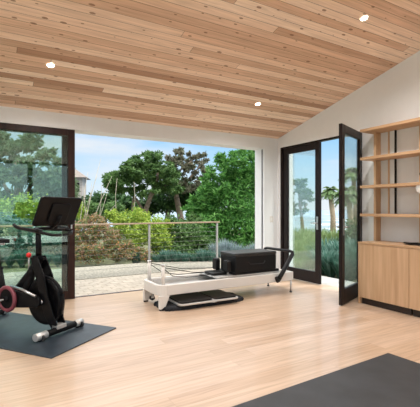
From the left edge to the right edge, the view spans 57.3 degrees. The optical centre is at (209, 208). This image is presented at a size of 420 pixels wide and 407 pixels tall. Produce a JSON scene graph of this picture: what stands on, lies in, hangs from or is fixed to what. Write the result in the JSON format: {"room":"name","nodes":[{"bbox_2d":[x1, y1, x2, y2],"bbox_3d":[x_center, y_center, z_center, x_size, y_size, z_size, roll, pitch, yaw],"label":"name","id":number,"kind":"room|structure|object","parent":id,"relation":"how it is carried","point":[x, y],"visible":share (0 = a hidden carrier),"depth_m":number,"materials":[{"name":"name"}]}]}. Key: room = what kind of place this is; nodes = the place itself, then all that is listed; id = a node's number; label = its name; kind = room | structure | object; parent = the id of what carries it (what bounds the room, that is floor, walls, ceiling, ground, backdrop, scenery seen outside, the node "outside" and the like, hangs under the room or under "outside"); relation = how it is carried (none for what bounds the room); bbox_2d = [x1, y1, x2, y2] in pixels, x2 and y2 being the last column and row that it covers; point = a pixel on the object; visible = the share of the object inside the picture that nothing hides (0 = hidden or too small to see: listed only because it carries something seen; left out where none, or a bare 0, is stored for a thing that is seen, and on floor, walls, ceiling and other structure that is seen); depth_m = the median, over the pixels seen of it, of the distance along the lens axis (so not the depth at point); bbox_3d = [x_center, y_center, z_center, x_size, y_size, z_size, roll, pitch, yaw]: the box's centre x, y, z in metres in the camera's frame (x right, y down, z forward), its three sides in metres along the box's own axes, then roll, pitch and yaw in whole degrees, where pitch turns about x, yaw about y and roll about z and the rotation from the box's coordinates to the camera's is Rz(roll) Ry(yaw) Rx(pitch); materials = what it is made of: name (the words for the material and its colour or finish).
{"room":"exercise studio","nodes":[
{"label":"exercise studio","id":0,"kind":"room"},
{"bbox_2d":[0,106,277,267],"bbox_3d":[-1.805,-0.030,5.695,7.010,2.620,0.280,0,0,-30],"label":"wall","id":1,"kind":"structure","parent":0,"point":[87,125],"depth_m":6.45,"materials":[{"name":"white paint"}]},
{"bbox_2d":[0,130,66,290],"bbox_3d":[-3.040,0.074,4.950,2.305,2.404,0.055,0,0,-30],"label":"window","id":2,"kind":"structure","parent":1,"relation":"in","point":[64,138],"depth_m":5.48,"materials":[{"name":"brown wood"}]},
{"bbox_2d":[0,123,74,299],"bbox_3d":[-2.956,0.074,4.890,2.370,2.404,0.083,0,0,-30],"label":"window","id":3,"kind":"structure","parent":1,"relation":"in","point":[70,292],"depth_m":5.44,"materials":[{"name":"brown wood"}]},
{"bbox_2d":[75,287,143,297],"bbox_3d":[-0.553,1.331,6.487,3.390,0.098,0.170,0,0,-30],"label":"trim","id":4,"kind":"structure","parent":1,"relation":"attached to","point":[143,287],"depth_m":5.89,"materials":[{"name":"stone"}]},
{"bbox_2d":[261,149,262,248],"bbox_3d":[0.980,0.077,7.217,0.006,2.394,0.030,0,0,-30],"label":"trim","id":5,"kind":"structure","parent":1,"relation":"attached to","point":[262,149],"depth_m":7.20,"materials":[{"name":"grey paint"}]},
{"bbox_2d":[0,0,419,138],"bbox_3d":[0.431,-2.516,1.853,7.310,2.492,9.170,0,0,-30],"label":"ceiling","id":6,"kind":"structure","parent":0,"point":[192,64],"depth_m":4.49,"materials":[{"name":"brown wood"}]},
{"bbox_2d":[46,63,54,67],"bbox_3d":[-1.783,-1.606,4.295,0.088,0.025,0.086,0,0,-25],"label":"recessed light","id":7,"kind":"object","parent":6,"relation":"in","point":[50,65],"visible":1,"depth_m":4.29,"materials":[{"name":"white paint"}]},
{"bbox_2d":[360,15,367,20],"bbox_3d":[1.672,-2.069,4.165,0.088,0.025,0.086,0,0,-25],"label":"recessed light","id":8,"kind":"object","parent":6,"relation":"in","point":[363,18],"visible":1,"depth_m":4.16,"materials":[{"name":"white paint"}]},
{"bbox_2d":[0,279,419,406],"bbox_3d":[0.479,1.340,1.771,7.310,0.120,8.980,0,0,-30],"label":"floor","id":9,"kind":"structure","parent":0,"point":[274,339],"depth_m":3.45,"materials":[{"name":"brown wood"}]},
{"bbox_2d":[0,312,115,358],"bbox_3d":[-2.034,1.274,4.056,1.860,0.012,0.910,0,0,23],"label":"exercise mat","id":10,"kind":"object","parent":9,"relation":"on","point":[17,330],"visible":0.96,"depth_m":3.82,"materials":[{"name":"grey rubber"}]},
{"bbox_2d":[0,196,83,341],"bbox_3d":[-2.032,0.573,4.148,1.246,1.388,0.600,0,0,26],"label":"exercise bike","id":11,"kind":"object","parent":10,"relation":"on","point":[43,295],"visible":1,"depth_m":3.96,"materials":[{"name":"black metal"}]},
{"bbox_2d":[154,292,243,311],"bbox_3d":[-0.139,1.249,5.242,1.239,0.062,0.480,0,0,-30],"label":"mat","id":12,"kind":"object","parent":9,"relation":"on","point":[170,306],"visible":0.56,"depth_m":4.98,"materials":[{"name":"black rubber"}]},
{"bbox_2d":[168,289,237,305],"bbox_3d":[-0.113,1.194,5.223,0.900,0.045,0.588,0,0,-29],"label":"board","id":13,"kind":"object","parent":12,"relation":"on","point":[211,296],"visible":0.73,"depth_m":5.12,"materials":[{"name":"black leather"}]},
{"bbox_2d":[143,247,293,310],"bbox_3d":[0.175,0.953,5.594,2.238,0.654,0.757,0,0,-30],"label":"pilates reformer","id":14,"kind":"object","parent":9,"relation":"on","point":[164,286],"visible":0.95,"depth_m":5.39,"materials":[{"name":"white metal"}]},
{"bbox_2d":[221,249,275,272],"bbox_3d":[0.582,0.766,5.769,0.748,0.270,0.431,0,0,-30],"label":"box","id":15,"kind":"object","parent":14,"relation":"on","point":[246,260],"visible":1,"depth_m":5.59,"materials":[{"name":"black leather"}]},
{"bbox_2d":[232,353,419,406],"bbox_3d":[0.726,1.273,1.650,3.300,0.014,2.000,0,0,-33],"label":"floor mat","id":16,"kind":"object","parent":9,"relation":"on","point":[385,380],"visible":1,"depth_m":2.69,"materials":[{"name":"grey rubber"}]},
{"bbox_2d":[358,243,411,314],"bbox_3d":[2.388,0.875,5.021,0.440,0.811,0.724,0,0,-30],"label":"base cabinet","id":17,"kind":"object","parent":9,"relation":"on","point":[383,271],"visible":0.88,"depth_m":4.88,"materials":[{"name":"brown wood"}]},
{"bbox_2d":[409,248,419,316],"bbox_3d":[2.753,0.875,4.394,0.439,0.811,0.724,0,0,-30],"label":"base cabinet","id":18,"kind":"object","parent":9,"relation":"on","point":[414,254],"visible":1,"depth_m":4.54,"materials":[{"name":"brown wood"}]},
{"bbox_3d":[3.482,0.875,3.141,0.439,0.811,0.724,0,0,-30],"label":"base cabinet","id":19,"kind":"object","parent":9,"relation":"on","visible":0},
{"bbox_2d":[358,241,419,248],"bbox_3d":[2.933,0.457,4.081,0.443,0.023,2.903,0,0,-30],"label":"countertop","id":20,"kind":"structure","parent":19,"relation":"on","point":[382,243],"depth_m":4.95,"materials":[{"name":"brown wood"}]},
{"bbox_2d":[403,242,419,245],"bbox_3d":[2.532,0.429,4.736,0.157,0.033,0.294,0,0,-30],"label":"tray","id":21,"kind":"object","parent":20,"relation":"on","point":[407,243],"visible":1,"depth_m":4.72,"materials":[{"name":"black"}]},
{"bbox_2d":[289,154,292,266],"bbox_3d":[1.454,-0.110,7.592,0.229,3.020,0.280,0,0,-30],"label":"wall","id":22,"kind":"structure","parent":0,"point":[290,155],"depth_m":7.51,"materials":[{"name":"white paint"}]},
{"bbox_2d":[278,51,419,268],"bbox_3d":[3.475,-1.116,3.741,0.150,4.792,8.970,0,0,-30],"label":"wall","id":23,"kind":"structure","parent":0,"point":[393,96],"depth_m":5.37,"materials":[{"name":"white paint"}]},
{"bbox_2d":[284,142,320,283],"bbox_3d":[1.626,0.070,6.858,0.148,2.395,0.928,0,0,-30],"label":"door","id":24,"kind":"structure","parent":23,"relation":"in","point":[298,273],"depth_m":6.61,"materials":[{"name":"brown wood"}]},
{"bbox_2d":[280,131,359,268],"bbox_3d":[1.829,0.060,6.509,0.080,2.439,1.828,0,0,-30],"label":"trim","id":25,"kind":"structure","parent":23,"relation":"attached to","point":[335,137],"depth_m":7.25,"materials":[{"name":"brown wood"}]},
{"bbox_2d":[336,123,361,304],"bbox_3d":[1.985,0.070,5.389,0.148,2.395,0.858,0,0,39],"label":"door","id":26,"kind":"structure","parent":23,"relation":"in","point":[346,294],"depth_m":5.11,"materials":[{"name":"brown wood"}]},
{"bbox_2d":[360,117,419,242],"bbox_3d":[2.968,-0.331,4.154,0.309,1.548,2.955,0,0,-30],"label":"wall shelf unit","id":27,"kind":"object","parent":23,"relation":"attached to","point":[392,156],"visible":1,"depth_m":5.23,"materials":[{"name":"brown wood"}]},
{"label":"outside","id":28,"kind":"structure","parent":0,"visible":0},
{"bbox_2d":[1,223,356,281],"bbox_3d":[-18.349,1.645,6.676,55.000,0.470,90.000,0,0,-30],"label":"ground","id":29,"kind":"structure","parent":28,"point":[108,261],"depth_m":9.94,"materials":[{"name":"plant"}]},
{"bbox_2d":[0,246,8,264],"bbox_3d":[-5.128,1.138,9.309,0.624,0.543,0.673,0,0,-9],"label":"plant","id":30,"kind":"object","parent":29,"relation":"on","point":[3,254],"visible":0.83,"depth_m":9.27,"materials":[{"name":"teal plant"}]},
{"bbox_2d":[4,254,15,267],"bbox_3d":[-4.811,1.247,9.253,0.374,0.326,0.404,0,0,18],"label":"plant","id":31,"kind":"object","parent":29,"relation":"on","point":[10,262],"visible":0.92,"depth_m":9.20,"materials":[{"name":"teal plant"}]},
{"bbox_2d":[9,249,31,267],"bbox_3d":[-4.539,1.179,9.277,0.572,0.462,0.530,0,0,45],"label":"plant","id":32,"kind":"object","parent":29,"relation":"on","point":[22,255],"visible":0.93,"depth_m":9.19,"materials":[{"name":"teal plant"}]},
{"bbox_2d":[0,212,76,257],"bbox_3d":[-5.161,0.665,10.293,3.310,1.646,1.536,0,0,6],"label":"leafy shrub","id":33,"kind":"object","parent":29,"relation":"on","point":[28,239],"visible":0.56,"depth_m":10.14,"materials":[{"name":"teal plant"}]},
{"bbox_2d":[0,131,80,242],"bbox_3d":[-7.876,-0.919,14.960,5.971,4.684,4.108,0,0,-6],"label":"cypress tree","id":34,"kind":"object","parent":29,"relation":"on","point":[22,168],"visible":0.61,"depth_m":14.09,"materials":[{"name":"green plant"}]},
{"bbox_2d":[0,192,88,233],"bbox_3d":[-5.971,0.167,12.646,3.856,1.466,2.030,0,0,-16],"label":"leafy shrub","id":35,"kind":"object","parent":29,"relation":"on","point":[29,207],"visible":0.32,"depth_m":12.26,"materials":[{"name":"green plant"}]},
{"bbox_2d":[42,252,52,263],"bbox_3d":[-3.978,1.224,9.302,0.426,0.371,0.460,0,0,9],"label":"plant","id":36,"kind":"object","parent":29,"relation":"on","point":[49,258],"visible":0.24,"depth_m":9.26,"materials":[{"name":"teal plant"}]},
{"bbox_2d":[51,254,61,266],"bbox_3d":[-3.688,1.247,9.322,0.404,0.326,0.374,0,0,36],"label":"plant","id":37,"kind":"object","parent":29,"relation":"on","point":[55,260],"visible":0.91,"depth_m":9.27,"materials":[{"name":"teal plant"}]},
{"bbox_2d":[75,169,90,197],"bbox_3d":[-15.304,-1.590,41.992,4.000,6.000,4.000,0,0,-10],"label":"house","id":38,"kind":"structure","parent":29,"relation":"on","point":[80,177],"depth_m":40.77,"materials":[{"name":"white paint"}]},
{"bbox_2d":[75,200,127,223],"bbox_3d":[-3.785,0.131,12.922,1.961,0.994,1.086,0,0,4],"label":"leafy shrub","id":39,"kind":"object","parent":29,"relation":"on","point":[110,205],"visible":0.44,"depth_m":12.81,"materials":[{"name":"green plant"}]},
{"bbox_2d":[75,212,134,264],"bbox_3d":[-2.679,0.718,9.662,1.761,1.292,1.166,0,0,-5],"label":"flowering shrub","id":40,"kind":"object","parent":29,"relation":"on","point":[82,249],"visible":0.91,"depth_m":9.47,"materials":[{"name":"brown plant"}]},
{"bbox_2d":[79,160,134,256],"bbox_3d":[-3.092,-0.042,11.488,1.763,2.904,0.516,0,0,3],"label":"bare shrub","id":41,"kind":"object","parent":29,"relation":"on","point":[85,214],"visible":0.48,"depth_m":11.39,"materials":[{"name":"plant"}]},
{"bbox_2d":[81,190,140,231],"bbox_3d":[-6.092,-0.019,24.071,5.308,2.868,2.334,0,0,2],"label":"dense tree","id":42,"kind":"object","parent":29,"relation":"on","point":[97,197],"visible":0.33,"depth_m":23.54,"materials":[{"name":"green plant"}]},
{"bbox_2d":[4,258,220,285],"bbox_3d":[-4.672,1.342,6.537,16.500,0.116,1.500,0,0,-30],"label":"gravel strip","id":43,"kind":"object","parent":29,"relation":"on","point":[132,269],"depth_m":8.02,"materials":[{"name":"beige gravel"}]},
{"bbox_2d":[0,221,219,276],"bbox_3d":[-4.092,0.784,6.354,9.960,0.999,0.070,0,0,-30],"label":"cable railing","id":44,"kind":"object","parent":43,"relation":"on","point":[216,222],"visible":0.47,"depth_m":7.89,"materials":[{"name":"grey metal"}]},
{"bbox_2d":[120,246,152,262],"bbox_3d":[-1.774,1.101,9.313,0.778,0.420,0.598,0,0,-30],"label":"flowering shrub","id":45,"kind":"object","parent":43,"relation":"on","point":[136,250],"visible":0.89,"depth_m":9.24,"materials":[{"name":"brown plant"}]},
{"bbox_2d":[157,248,174,261],"bbox_3d":[-1.058,1.179,9.419,0.530,0.462,0.572,0,0,-10],"label":"plant","id":46,"kind":"object","parent":43,"relation":"on","point":[167,258],"visible":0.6,"depth_m":9.32,"materials":[{"name":"teal plant"}]},
{"bbox_2d":[169,251,184,261],"bbox_3d":[-0.829,1.202,9.442,0.516,0.416,0.478,0,0,17],"label":"plant","id":47,"kind":"object","parent":43,"relation":"on","point":[176,258],"visible":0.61,"depth_m":9.34,"materials":[{"name":"teal plant"}]},
{"bbox_2d":[180,251,191,261],"bbox_3d":[-0.608,1.224,9.470,0.426,0.371,0.460,0,0,44],"label":"plant","id":48,"kind":"object","parent":43,"relation":"on","point":[186,255],"visible":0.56,"depth_m":9.39,"materials":[{"name":"teal plant"}]},
{"bbox_2d":[190,253,198,261],"bbox_3d":[-0.393,1.247,9.494,0.374,0.326,0.404,0,0,-19],"label":"plant","id":49,"kind":"object","parent":43,"relation":"on","point":[194,257],"visible":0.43,"depth_m":9.40,"materials":[{"name":"teal plant"}]},
{"bbox_2d":[192,247,211,260],"bbox_3d":[-0.180,1.179,9.513,0.572,0.462,0.530,0,0,8],"label":"plant","id":50,"kind":"object","parent":43,"relation":"on","point":[204,257],"visible":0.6,"depth_m":9.41,"materials":[{"name":"teal plant"}]},
{"bbox_2d":[203,249,220,260],"bbox_3d":[0.018,1.202,9.524,0.478,0.416,0.516,0,0,35],"label":"plant","id":51,"kind":"object","parent":43,"relation":"on","point":[209,258],"visible":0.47,"depth_m":9.42,"materials":[{"name":"teal plant"}]},
{"bbox_2d":[215,246,225,257],"bbox_3d":[0.325,1.167,10.204,0.522,0.485,0.527,0,0,-15],"label":"plant","id":52,"kind":"object","parent":43,"relation":"on","point":[223,248],"visible":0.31,"depth_m":10.09,"materials":[{"name":"plant"}]},
{"bbox_2d":[227,243,243,249],"bbox_3d":[0.699,1.147,10.288,0.572,0.526,0.565,0,0,32],"label":"plant","id":53,"kind":"object","parent":43,"relation":"on","point":[237,247],"visible":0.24,"depth_m":10.21,"materials":[{"name":"plant"}]},
{"bbox_2d":[293,236,312,248],"bbox_3d":[2.389,1.050,9.997,0.867,0.720,0.847,0,0,38],"label":"grass tuft","id":54,"kind":"object","parent":43,"relation":"on","point":[304,242],"visible":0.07,"depth_m":10.03,"materials":[{"name":"green plant"}]},
{"bbox_2d":[129,253,140,262],"bbox_3d":[-1.800,1.202,9.376,0.478,0.416,0.516,0,0,-1],"label":"plant","id":55,"kind":"object","parent":29,"relation":"on","point":[137,257],"visible":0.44,"depth_m":9.26,"materials":[{"name":"teal plant"}]},
{"bbox_2d":[104,203,174,253],"bbox_3d":[-1.976,0.550,10.521,2.167,1.469,1.297,0,0,2],"label":"leafy shrub","id":56,"kind":"object","parent":29,"relation":"on","point":[134,216],"visible":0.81,"depth_m":10.41,"materials":[{"name":"green plant"}]},
{"bbox_2d":[101,150,184,237],"bbox_3d":[-3.259,-0.736,18.043,4.248,4.342,3.080,0,0,-3],"label":"cypress tree","id":57,"kind":"object","parent":29,"relation":"on","point":[134,170],"visible":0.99,"depth_m":17.36,"materials":[{"name":"green plant"}]},
{"bbox_2d":[152,255,161,261],"bbox_3d":[-1.279,1.247,9.407,0.404,0.326,0.374,0,0,-37],"label":"plant","id":58,"kind":"object","parent":29,"relation":"on","point":[155,258],"visible":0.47,"depth_m":9.31,"materials":[{"name":"teal plant"}]},
{"bbox_2d":[135,176,197,218],"bbox_3d":[-1.891,-0.229,21.076,4.593,3.312,2.909,0,0,-9],"label":"dense tree","id":59,"kind":"object","parent":29,"relation":"on","point":[164,203],"visible":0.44,"depth_m":20.45,"materials":[{"name":"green plant"}]},
{"bbox_2d":[58,265,314,294],"bbox_3d":[-3.239,1.346,5.763,12.200,0.108,1.280,0,0,-30],"label":"floor","id":60,"kind":"structure","parent":29,"relation":"on","point":[85,286],"depth_m":6.75,"materials":[{"name":"stone"}]},
{"bbox_2d":[293,256,308,268],"bbox_3d":[1.918,1.181,8.199,0.539,0.458,0.552,0,0,-44],"label":"grass tuft","id":61,"kind":"object","parent":60,"relation":"on","point":[299,263],"visible":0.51,"depth_m":8.10,"materials":[{"name":"green plant"}]},
{"bbox_2d":[302,254,314,268],"bbox_3d":[2.140,1.181,8.293,0.539,0.458,0.552,0,0,39],"label":"grass tuft","id":62,"kind":"object","parent":60,"relation":"on","point":[311,262],"visible":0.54,"depth_m":8.20,"materials":[{"name":"green plant"}]},
{"bbox_2d":[150,211,222,256],"bbox_3d":[-0.742,0.812,10.848,1.897,1.512,1.871,0,0,32],"label":"leafy shrub","id":63,"kind":"object","parent":29,"relation":"on","point":[193,229],"visible":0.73,"depth_m":10.79,"materials":[{"name":"green plant"}]},
{"bbox_2d":[162,147,210,218],"bbox_3d":[-1.089,-0.882,19.146,2.730,4.652,3.112,0,0,-9],"label":"pine tree","id":64,"kind":"object","parent":29,"relation":"on","point":[187,165],"visible":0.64,"depth_m":18.69,"materials":[{"name":"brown plant"}]},
{"bbox_2d":[207,241,222,252],"bbox_3d":[0.157,1.127,10.306,0.616,0.567,0.609,0,0,1],"label":"plant","id":65,"kind":"object","parent":29,"relation":"on","point":[212,247],"visible":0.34,"depth_m":10.17,"materials":[{"name":"plant"}]},
{"bbox_2d":[180,149,254,247],"bbox_3d":[0.548,-0.302,12.716,3.142,3.896,2.404,0,0,-5],"label":"feathery tree","id":66,"kind":"object","parent":29,"relation":"on","point":[236,185],"visible":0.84,"depth_m":12.34,"materials":[{"name":"green plant"}]},
{"bbox_2d":[218,238,237,250],"bbox_3d":[0.445,1.084,10.393,0.708,0.651,0.700,0,0,-34],"label":"plant","id":67,"kind":"object","parent":29,"relation":"on","point":[225,243],"visible":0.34,"depth_m":10.26,"materials":[{"name":"plant"}]},
{"bbox_2d":[293,241,308,261],"bbox_3d":[2.061,1.083,9.004,0.770,0.655,0.788,0,0,20],"label":"grass tuft","id":68,"kind":"object","parent":29,"relation":"on","point":[297,255],"visible":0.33,"depth_m":8.84,"materials":[{"name":"green plant"}]},
{"bbox_2d":[295,245,311,257],"bbox_3d":[2.248,1.115,8.992,0.710,0.589,0.693,0,0,-30],"label":"grass tuft","id":69,"kind":"object","parent":29,"relation":"on","point":[299,245],"visible":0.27,"depth_m":8.85,"materials":[{"name":"green plant"}]},
{"bbox_2d":[293,229,313,240],"bbox_3d":[2.805,0.984,11.992,1.025,0.851,1.001,0,0,8],"label":"grass tuft","id":70,"kind":"object","parent":29,"relation":"on","point":[296,235],"visible":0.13,"depth_m":11.86,"materials":[{"name":"green plant"}]},
{"bbox_2d":[293,177,314,230],"bbox_3d":[4.385,-0.081,18.957,1.710,2.994,1.501,0,0,1],"label":"tree","id":71,"kind":"object","parent":29,"relation":"on","point":[306,193],"visible":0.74,"depth_m":18.80,"materials":[{"name":"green plant"}]},
{"bbox_2d":[299,233,314,244],"bbox_3d":[2.710,1.017,10.389,0.924,0.786,0.946,0,0,30],"label":"grass tuft","id":72,"kind":"object","parent":29,"relation":"on","point":[309,238],"visible":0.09,"depth_m":10.24,"materials":[{"name":"green plant"}]},
{"bbox_2d":[299,229,323,237],"bbox_3d":[3.273,0.984,12.289,1.001,0.851,1.025,0,0,1],"label":"grass tuft","id":73,"kind":"object","parent":29,"relation":"on","point":[304,229],"visible":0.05,"depth_m":12.13,"materials":[{"name":"green plant"}]},
{"bbox_2d":[305,235,328,244],"bbox_3d":[2.951,1.017,10.505,0.924,0.786,0.946,0,0,15],"label":"grass tuft","id":74,"kind":"object","parent":29,"relation":"on","point":[307,235],"visible":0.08,"depth_m":10.40,"materials":[{"name":"green plant"}]},
{"bbox_2d":[304,244,330,266],"bbox_3d":[2.534,1.097,8.994,0.922,0.627,0.948,0,0,20],"label":"spiky plant","id":75,"kind":"object","parent":29,"relation":"on","point":[309,244],"visible":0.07,"depth_m":8.90,"materials":[{"name":"teal plant"}]},
{"bbox_2d":[309,226,330,237],"bbox_3d":[3.717,0.952,13.003,1.078,0.917,1.104,0,0,-14],"label":"grass tuft","id":76,"kind":"object","parent":29,"relation":"on","point":[324,226],"visible":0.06,"depth_m":12.86,"materials":[{"name":"green plant"}]},
{"bbox_2d":[302,247,338,274],"bbox_3d":[2.446,1.112,8.300,0.901,0.596,0.876,0,0,8],"label":"spiky plant","id":77,"kind":"object","parent":29,"relation":"on","point":[313,252],"visible":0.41,"depth_m":8.29,"materials":[{"name":"teal plant"}]},
{"bbox_2d":[307,236,338,246],"bbox_3d":[2.955,1.034,9.597,1.106,0.752,1.138,0,0,-31],"label":"spiky plant","id":78,"kind":"object","parent":29,"relation":"on","point":[322,243],"visible":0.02,"depth_m":9.72,"materials":[{"name":"teal plant"}]},
{"bbox_2d":[321,186,337,232],"bbox_3d":[4.688,0.256,15.004,0.958,2.318,0.872,0,0,-30],"label":"palm tree","id":79,"kind":"object","parent":29,"relation":"on","point":[328,192],"visible":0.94,"depth_m":14.94,"materials":[{"name":"green plant"}]},
{"bbox_2d":[310,248,349,277],"bbox_3d":[2.487,1.097,7.901,0.922,0.627,0.948,0,0,19],"label":"spiky plant","id":80,"kind":"object","parent":29,"relation":"on","point":[327,269],"visible":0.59,"depth_m":7.77,"materials":[{"name":"teal plant"}]},
{"bbox_2d":[321,228,338,242],"bbox_3d":[3.822,0.952,11.992,1.078,0.917,1.104,0,0,-29],"label":"grass tuft","id":81,"kind":"object","parent":29,"relation":"on","point":[329,234],"visible":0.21,"depth_m":11.80,"materials":[{"name":"green plant"}]},
{"bbox_2d":[321,241,348,251],"bbox_3d":[2.887,1.065,8.802,1.043,0.690,1.014,0,0,-43],"label":"spiky plant","id":82,"kind":"object","parent":29,"relation":"on","point":[328,243],"visible":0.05,"depth_m":8.68,"materials":[{"name":"teal plant"}]},
{"bbox_2d":[321,276,354,286],"bbox_3d":[4.081,1.347,3.515,0.650,0.106,9.970,0,0,-30],"label":"path","id":83,"kind":"structure","parent":29,"relation":"on","point":[325,280],"depth_m":6.76,"materials":[{"name":"concrete"}]},
{"bbox_2d":[326,255,354,279],"bbox_3d":[2.616,1.128,7.597,0.830,0.564,0.854,0,0,-30],"label":"spiky plant","id":84,"kind":"object","parent":29,"relation":"on","point":[335,268],"visible":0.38,"depth_m":7.47,"materials":[{"name":"teal plant"}]},
{"bbox_2d":[325,239,356,252],"bbox_3d":[3.042,1.034,8.596,1.138,0.752,1.106,0,0,34],"label":"spiky plant","id":85,"kind":"object","parent":29,"relation":"on","point":[337,244],"visible":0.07,"depth_m":8.47,"materials":[{"name":"teal plant"}]},
{"bbox_2d":[332,186,356,225],"bbox_3d":[4.669,0.311,13.007,1.090,2.208,1.066,0,0,-30],"label":"palm tree","id":86,"kind":"object","parent":29,"relation":"on","point":[350,194],"visible":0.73,"depth_m":12.94,"materials":[{"name":"green plant"}]},
{"bbox_2d":[332,249,356,280],"bbox_3d":[2.768,1.097,7.600,0.922,0.627,0.948,0,0,-5],"label":"spiky plant","id":87,"kind":"object","parent":29,"relation":"on","point":[352,273],"visible":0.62,"depth_m":7.44,"materials":[{"name":"teal plant"}]},
{"bbox_2d":[333,235,356,249],"bbox_3d":[3.426,1.002,9.001,1.233,0.815,1.199,0,0,7],"label":"spiky plant","id":88,"kind":"object","parent":29,"relation":"on","point":[350,241],"visible":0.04,"depth_m":8.83,"materials":[{"name":"teal plant"}]},
{"bbox_2d":[336,245,356,278],"bbox_3d":[3.005,1.065,7.793,1.043,0.690,1.014,0,0,-18],"label":"spiky plant","id":89,"kind":"object","parent":29,"relation":"on","point":[354,251],"visible":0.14,"depth_m":7.71,"materials":[{"name":"teal plant"}]},
{"bbox_2d":[337,217,356,241],"bbox_3d":[3.719,0.589,9.813,1.009,1.061,0.706,0,0,6],"label":"leafy shrub","id":90,"kind":"object","parent":29,"relation":"on","point":[352,230],"visible":0.3,"depth_m":9.70,"materials":[{"name":"green plant"}]},
{"bbox_2d":[338,167,356,225],"bbox_3d":[6.271,-0.226,16.993,1.248,3.279,1.307,0,0,-30],"label":"palm tree","id":91,"kind":"object","parent":29,"relation":"on","point":[350,173],"visible":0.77,"depth_m":16.92,"materials":[{"name":"green plant"}]},
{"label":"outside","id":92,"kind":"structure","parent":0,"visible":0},
{"bbox_2d":[26,210,347,231],"bbox_3d":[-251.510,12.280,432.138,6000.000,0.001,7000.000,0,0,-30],"label":"sea","id":93,"kind":"structure","parent":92,"point":[308,217],"depth_m":496.45,"materials":[{"name":"liquid"}]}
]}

